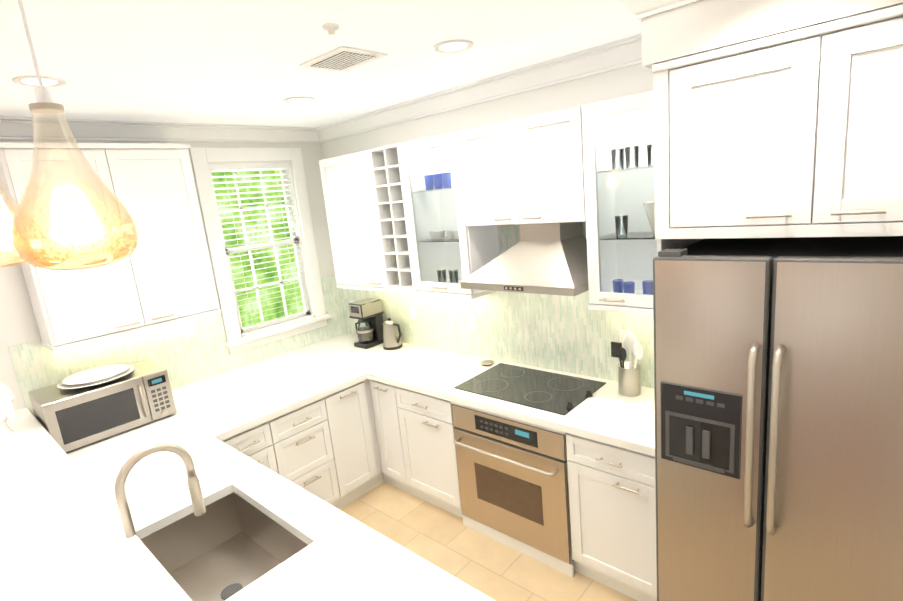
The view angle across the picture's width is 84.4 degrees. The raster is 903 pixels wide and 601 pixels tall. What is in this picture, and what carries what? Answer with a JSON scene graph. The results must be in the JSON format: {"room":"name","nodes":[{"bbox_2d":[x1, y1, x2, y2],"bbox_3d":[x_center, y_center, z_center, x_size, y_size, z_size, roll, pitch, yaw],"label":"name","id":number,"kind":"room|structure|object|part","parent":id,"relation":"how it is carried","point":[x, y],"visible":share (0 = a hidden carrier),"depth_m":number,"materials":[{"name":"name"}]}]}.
{"room":"kitchen","nodes":[
{"label":"kitchen","id":0,"kind":"room"},
{"bbox_2d":[0,408,195,600],"bbox_3d":[-1.536,0.809,1.812,3.060,0.040,0.430,5,16,42],"label":"countertop","id":1,"kind":"structure","parent":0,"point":[61,539],"depth_m":1.67,"materials":[{"name":"white stone"}]},
{"bbox_2d":[0,382,14,441],"bbox_3d":[-2.348,0.535,2.511,0.225,0.357,0.228,5,16,42],"label":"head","id":2,"kind":"object","parent":1,"relation":"on","point":[7,411],"visible":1,"depth_m":2.53},
{"bbox_2d":[114,442,327,600],"bbox_3d":[-0.909,0.803,1.822,0.672,0.698,0.498,5,16,42],"label":"sink","id":3,"kind":"object","parent":1,"relation":"in","point":[220,544],"depth_m":2.04,"materials":[{"name":"silver metal"}]},
{"bbox_2d":[0,139,337,410],"bbox_3d":[-3.378,0.634,2.135,0.120,2.790,7.000,5,16,42],"label":"wall","id":4,"kind":"structure","parent":0,"point":[18,323],"depth_m":2.99,"materials":[{"name":"paint"}]},
{"bbox_2d":[0,142,221,352],"bbox_3d":[-2.082,-0.373,3.117,0.354,1.135,0.966,5,16,42],"label":"upper cabinet","id":5,"kind":"object","parent":4,"relation":"attached to","point":[161,275],"visible":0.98,"depth_m":3.03,"materials":[{"name":"white wood"}]},
{"bbox_2d":[0,116,315,142],"bbox_3d":[-3.429,-0.662,1.788,0.090,0.112,7.000,5,16,42],"label":"crown molding","id":6,"kind":"structure","parent":4,"relation":"attached to","point":[11,127],"depth_m":3.33,"materials":[{"name":"white wood"}]},
{"bbox_2d":[8,275,347,415],"bbox_3d":[-1.790,0.287,3.786,0.006,0.555,2.310,5,16,42],"label":"backsplash","id":7,"kind":"structure","parent":4,"relation":"attached to","point":[191,351],"depth_m":3.57,"materials":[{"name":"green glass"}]},
{"bbox_2d":[189,147,332,353],"bbox_3d":[-1.524,-0.436,4.057,0.190,1.550,0.962,5,16,42],"label":"window","id":8,"kind":"structure","parent":4,"relation":"in","point":[201,158],"depth_m":4.03,"materials":[{"name":"white wood"}]},
{"bbox_2d":[209,163,311,335],"bbox_3d":[-1.527,-0.434,4.061,0.050,1.313,0.658,5,16,42],"label":"window blinds","id":9,"kind":"object","parent":8,"relation":"attached to","point":[224,168],"visible":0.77,"depth_m":4.00,"materials":[{"name":"white plastic"}]},
{"bbox_2d":[144,496,239,571],"bbox_3d":[-1.109,1.006,2.120,0.006,0.201,0.422,5,16,42],"label":"sink back wall","id":10,"kind":"structure","parent":0,"relation":"attached to","point":[182,541],"depth_m":2.13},
{"bbox_2d":[232,492,307,559],"bbox_3d":[-0.724,0.983,2.048,0.660,0.201,0.006,5,16,42],"label":"sink side wall","id":11,"kind":"structure","parent":0,"relation":"attached to","point":[279,541],"depth_m":2.09,"materials":[{"name":"silver metal"}]},
{"bbox_2d":[0,0,640,126],"bbox_3d":[-1.920,-0.608,0.420,4.400,0.060,7.200,5,16,42],"label":"ceiling","id":12,"kind":"structure","parent":0,"point":[237,62],"depth_m":2.12,"materials":[{"name":"paint"}]},
{"bbox_2d":[0,179,38,266],"bbox_3d":[-1.361,-0.464,1.420,0.206,0.742,0.206,5,16,42],"label":"pendant light","id":13,"kind":"object","parent":12,"relation":"hanging from","point":[9,255],"visible":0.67,"depth_m":1.44,"materials":[{"name":"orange glass"}]},
{"bbox_2d":[12,75,65,87],"bbox_3d":[-1.809,-0.961,2.190,0.188,0.009,0.188,5,16,42],"label":"recessed light","id":14,"kind":"object","parent":12,"relation":"in","point":[32,81],"visible":0.94,"depth_m":2.18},
{"bbox_2d":[12,0,138,269],"bbox_3d":[-0.781,-0.423,0.944,0.206,0.735,0.206,5,16,42],"label":"pendant light","id":15,"kind":"object","parent":12,"relation":"hanging from","point":[78,246],"visible":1,"depth_m":0.95,"materials":[{"name":"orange glass"}]},
{"bbox_3d":[-0.784,-0.446,0.939,0.124,0.689,0.124,5,16,42],"label":"cord","id":16,"kind":"part","parent":15,"relation":"part of","materials":[{"name":"silver metal"}]},
{"bbox_3d":[-0.761,-0.214,0.989,0.206,0.305,0.206,5,16,42],"label":"lamp shade","id":17,"kind":"part","parent":15,"relation":"part of","materials":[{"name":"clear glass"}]},
{"bbox_2d":[283,96,314,103],"bbox_3d":[-0.940,-1.236,3.077,0.188,0.009,0.188,5,16,42],"label":"recessed light","id":18,"kind":"object","parent":12,"relation":"in","point":[299,100],"visible":0.98,"depth_m":3.07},
{"bbox_2d":[322,23,338,34],"bbox_3d":[-0.452,-1.016,1.871,0.064,0.030,0.064,5,16,42],"label":"sprinkler","id":19,"kind":"object","parent":12,"relation":"attached to","point":[331,28],"visible":1,"depth_m":1.86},
{"bbox_2d":[299,46,387,72],"bbox_3d":[-0.505,-1.115,2.317,0.340,0.012,0.260,5,16,42],"label":"ceiling vent","id":20,"kind":"object","parent":12,"relation":"in","point":[342,59],"visible":1,"depth_m":2.29,"materials":[{"name":"white metal"}]},
{"bbox_2d":[432,39,473,53],"bbox_3d":[0.007,-1.158,2.274,0.188,0.009,0.188,5,16,42],"label":"recessed light","id":21,"kind":"object","parent":12,"relation":"in","point":[453,46],"visible":0.98,"depth_m":2.27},
{"bbox_2d":[619,0,700,20],"bbox_3d":[0.982,-1.023,1.442,1.085,0.112,0.090,5,16,42],"label":"crown molding","id":22,"kind":"structure","parent":12,"relation":"attached to","point":[640,8],"depth_m":1.74,"materials":[{"name":"white wood"}]},
{"bbox_2d":[220,516,494,600],"bbox_3d":[-0.336,0.952,1.432,0.730,0.040,0.685,5,16,42],"label":"countertop","id":23,"kind":"structure","parent":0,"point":[352,561],"depth_m":1.61,"materials":[{"name":"white stone"}]},
{"bbox_2d":[320,63,652,386],"bbox_3d":[0.559,0.004,3.268,4.400,2.790,0.100,5,16,42],"label":"wall","id":24,"kind":"structure","parent":0,"point":[624,81],"depth_m":3.04,"materials":[{"name":"paint"}]},
{"bbox_2d":[409,305,416,319],"bbox_3d":[-0.308,0.097,4.007,0.072,0.116,0.006,5,16,42],"label":"electrical outlet","id":25,"kind":"object","parent":24,"relation":"attached to","point":[413,314],"visible":1,"depth_m":4.00,"materials":[{"name":"white plastic"}]},
{"bbox_2d":[467,314,475,329],"bbox_3d":[0.145,0.157,3.609,0.072,0.116,0.006,5,16,42],"label":"electrical outlet","id":26,"kind":"object","parent":24,"relation":"attached to","point":[471,322],"visible":1,"depth_m":3.61,"materials":[{"name":"white plastic"}]},
{"bbox_2d":[316,38,641,142],"bbox_3d":[0.000,-1.312,3.249,2.995,0.112,0.090,5,16,42],"label":"crown molding","id":27,"kind":"structure","parent":24,"relation":"attached to","point":[620,53],"depth_m":2.99,"materials":[{"name":"white wood"}]},
{"bbox_2d":[319,91,656,314],"bbox_3d":[-0.025,-0.563,3.303,3.066,1.043,0.354,5,16,42],"label":"upper cabinet","id":28,"kind":"object","parent":24,"relation":"attached to","point":[425,216],"visible":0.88,"depth_m":2.83,"materials":[{"name":"white wood"}]},
{"bbox_2d":[340,222,653,387],"bbox_3d":[0.130,-0.068,3.563,3.116,0.970,0.006,5,16,42],"label":"backsplash","id":29,"kind":"structure","parent":24,"relation":"attached to","point":[572,334],"depth_m":3.29,"materials":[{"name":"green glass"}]},
{"bbox_2d":[460,222,588,295],"bbox_3d":[0.464,-0.265,2.884,0.760,0.360,0.440,5,16,42],"label":"range hood","id":30,"kind":"object","parent":24,"relation":"attached to","point":[547,258],"visible":0.92,"depth_m":2.74,"materials":[{"name":"metal"}]},
{"bbox_2d":[620,330,631,349],"bbox_3d":[0.997,0.230,2.849,0.072,0.116,0.006,5,16,42],"label":"electrical outlet","id":31,"kind":"object","parent":24,"relation":"attached to","point":[622,333],"visible":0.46,"depth_m":2.86,"materials":[{"name":"white plastic"}]},
{"bbox_2d":[624,34,641,43],"bbox_3d":[0.849,-1.136,2.030,0.090,0.112,0.600,5,16,42],"label":"crown molding","id":32,"kind":"structure","parent":24,"relation":"attached to","point":[636,39],"depth_m":2.40,"materials":[{"name":"white wood"}]},
{"bbox_2d":[339,481,636,600],"bbox_3d":[-0.176,1.628,2.593,4.180,0.050,2.550,5,16,42],"label":"floor","id":33,"kind":"structure","parent":0,"point":[448,542],"depth_m":2.96,"materials":[{"name":"tile"}]},
{"bbox_2d":[224,420,291,527],"bbox_3d":[-1.555,1.134,3.331,1.060,0.870,0.307,5,16,42],"label":"base cabinet","id":34,"kind":"object","parent":33,"relation":"on","point":[259,442],"depth_m":2.92,"materials":[{"name":"white wood"}]},
{"bbox_2d":[96,436,267,539],"bbox_3d":[-1.316,0.862,2.305,0.580,0.040,0.685,5,16,42],"label":"countertop","id":35,"kind":"structure","parent":34,"relation":"on","point":[151,497],"depth_m":2.25,"materials":[{"name":"white stone"}]},
{"bbox_2d":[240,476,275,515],"bbox_3d":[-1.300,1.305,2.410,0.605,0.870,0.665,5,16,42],"label":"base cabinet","id":36,"kind":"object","parent":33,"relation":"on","point":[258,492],"depth_m":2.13,"materials":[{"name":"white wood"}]},
{"bbox_2d":[172,532,279,600],"bbox_3d":[-0.851,1.130,1.921,0.672,0.008,0.422,5,16,42],"label":"sink bottom","id":37,"kind":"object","parent":36,"relation":"on","point":[221,571],"depth_m":2.05,"materials":[{"name":"silver metal"}]},
{"bbox_2d":[272,392,351,535],"bbox_3d":[-1.302,1.051,3.606,1.060,0.870,0.458,5,16,42],"label":"base cabinet","id":38,"kind":"object","parent":33,"relation":"on","point":[310,443],"depth_m":3.21,"materials":[{"name":"white wood"}]},
{"bbox_2d":[60,332,423,483],"bbox_3d":[-1.369,0.619,3.472,1.080,0.040,2.400,5,16,42],"label":"countertop","id":39,"kind":"structure","parent":38,"relation":"on","point":[227,404],"depth_m":3.25,"materials":[{"name":"white stone"}]},
{"bbox_2d":[28,360,175,452],"bbox_3d":[-2.059,0.618,2.972,0.434,0.299,0.610,5,16,42],"label":"microwave","id":40,"kind":"object","parent":39,"relation":"on","point":[140,394],"visible":0.9,"depth_m":2.83,"materials":[{"name":"silver metal"}]},
{"bbox_2d":[57,364,133,388],"bbox_3d":[-2.099,0.451,2.951,0.380,0.040,0.380,5,16,42],"label":"plate stack","id":41,"kind":"object","parent":40,"relation":"on","point":[95,376],"visible":1,"depth_m":2.94,"materials":[{"name":"white ceramic"}]},
{"bbox_2d":[348,298,383,348],"bbox_3d":[-0.719,0.187,4.190,0.214,0.375,0.224,5,16,42],"label":"coffee maker","id":42,"kind":"object","parent":39,"relation":"on","point":[368,312],"visible":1,"depth_m":4.13,"materials":[{"name":"black plastic"}]},
{"bbox_2d":[382,318,401,349],"bbox_3d":[-0.477,0.263,4.034,0.211,0.245,0.156,5,16,42],"label":"kettle","id":43,"kind":"object","parent":39,"relation":"on","point":[392,334],"visible":1,"depth_m":3.99,"materials":[{"name":"silver metal"}]},
{"bbox_2d":[336,380,379,500],"bbox_3d":[-1.084,0.978,3.844,1.060,0.870,0.327,5,16,42],"label":"base cabinet","id":44,"kind":"object","parent":33,"relation":"on","point":[355,410],"depth_m":3.54,"materials":[{"name":"white wood"}]},
{"bbox_2d":[368,380,411,493],"bbox_3d":[-0.235,0.914,3.753,0.357,0.870,0.628,5,16,42],"label":"base cabinet","id":45,"kind":"object","parent":33,"relation":"on","point":[387,418],"depth_m":3.54,"materials":[{"name":"white wood"}]},
{"bbox_2d":[400,388,463,524],"bbox_3d":[0.021,0.938,3.526,0.573,0.870,0.628,5,16,42],"label":"base cabinet","id":46,"kind":"object","parent":33,"relation":"on","point":[427,420],"depth_m":3.28,"materials":[{"name":"white wood"}]},
{"bbox_2d":[448,400,583,576],"bbox_3d":[0.523,0.983,3.079,0.901,0.870,0.628,5,16,42],"label":"oven","id":47,"kind":"object","parent":33,"relation":"on","point":[519,483],"depth_m":2.79,"materials":[{"name":"silver metal"}]},
{"bbox_2d":[368,348,654,455],"bbox_3d":[0.370,0.532,3.074,2.028,0.040,0.640,5,16,42],"label":"countertop","id":48,"kind":"structure","parent":47,"relation":"on","point":[616,419],"depth_m":2.72,"materials":[{"name":"white stone"}]},
{"bbox_2d":[480,360,493,365],"bbox_3d":[0.247,0.434,3.449,0.100,0.016,0.100,5,16,42],"label":"spoon rest","id":49,"kind":"object","parent":48,"relation":"on","point":[486,362],"visible":1,"depth_m":3.46,"materials":[{"name":"beige ceramic"}]},
{"bbox_2d":[452,360,611,415],"bbox_3d":[0.467,0.498,2.998,0.789,0.040,0.495,5,16,42],"label":"cooktop","id":50,"kind":"object","parent":48,"relation":"in","point":[548,390],"depth_m":2.98,"materials":[{"name":"black glass"}]},
{"bbox_2d":[611,332,642,396],"bbox_3d":[0.972,0.344,2.742,0.181,0.345,0.116,5,16,42],"label":"utensil crock","id":51,"kind":"object","parent":48,"relation":"on","point":[629,382],"visible":1,"depth_m":2.72,"materials":[{"name":"silver metal"}]},
{"bbox_2d":[576,436,656,600],"bbox_3d":[0.992,1.026,2.661,0.485,0.870,0.628,5,16,42],"label":"base cabinet","id":52,"kind":"object","parent":33,"relation":"on","point":[618,485],"depth_m":2.43,"materials":[{"name":"white wood"}]},
{"bbox_2d":[652,4,902,255],"bbox_3d":[1.459,0.311,1.948,1.059,2.468,0.724,5,16,42],"label":"upper cabinet","id":53,"kind":"object","parent":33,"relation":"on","point":[796,133],"visible":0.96,"depth_m":1.60,"materials":[{"name":"white wood"}]},
{"bbox_2d":[653,236,902,600],"bbox_3d":[1.403,0.650,1.999,0.910,1.798,0.832,5,16,42],"label":"refrigerator","id":54,"kind":"object","parent":33,"relation":"on","point":[778,381],"visible":1,"depth_m":1.71,"materials":[{"name":"silver metal"}]},
{"bbox_2d":[641,0,902,68],"bbox_3d":[1.326,-1.028,1.684,1.095,0.270,0.715,5,16,42],"label":"soffit","id":55,"kind":"structure","parent":0,"point":[701,26],"depth_m":1.62,"materials":[{"name":"paint"}]},
{"label":"outside","id":56,"kind":"structure","parent":0,"visible":0},
{"bbox_2d":[212,170,303,327],"bbox_3d":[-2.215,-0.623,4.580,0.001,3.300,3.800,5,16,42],"label":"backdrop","id":57,"kind":"structure","parent":56,"point":[275,305],"depth_m":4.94,"materials":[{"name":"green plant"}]}
]}

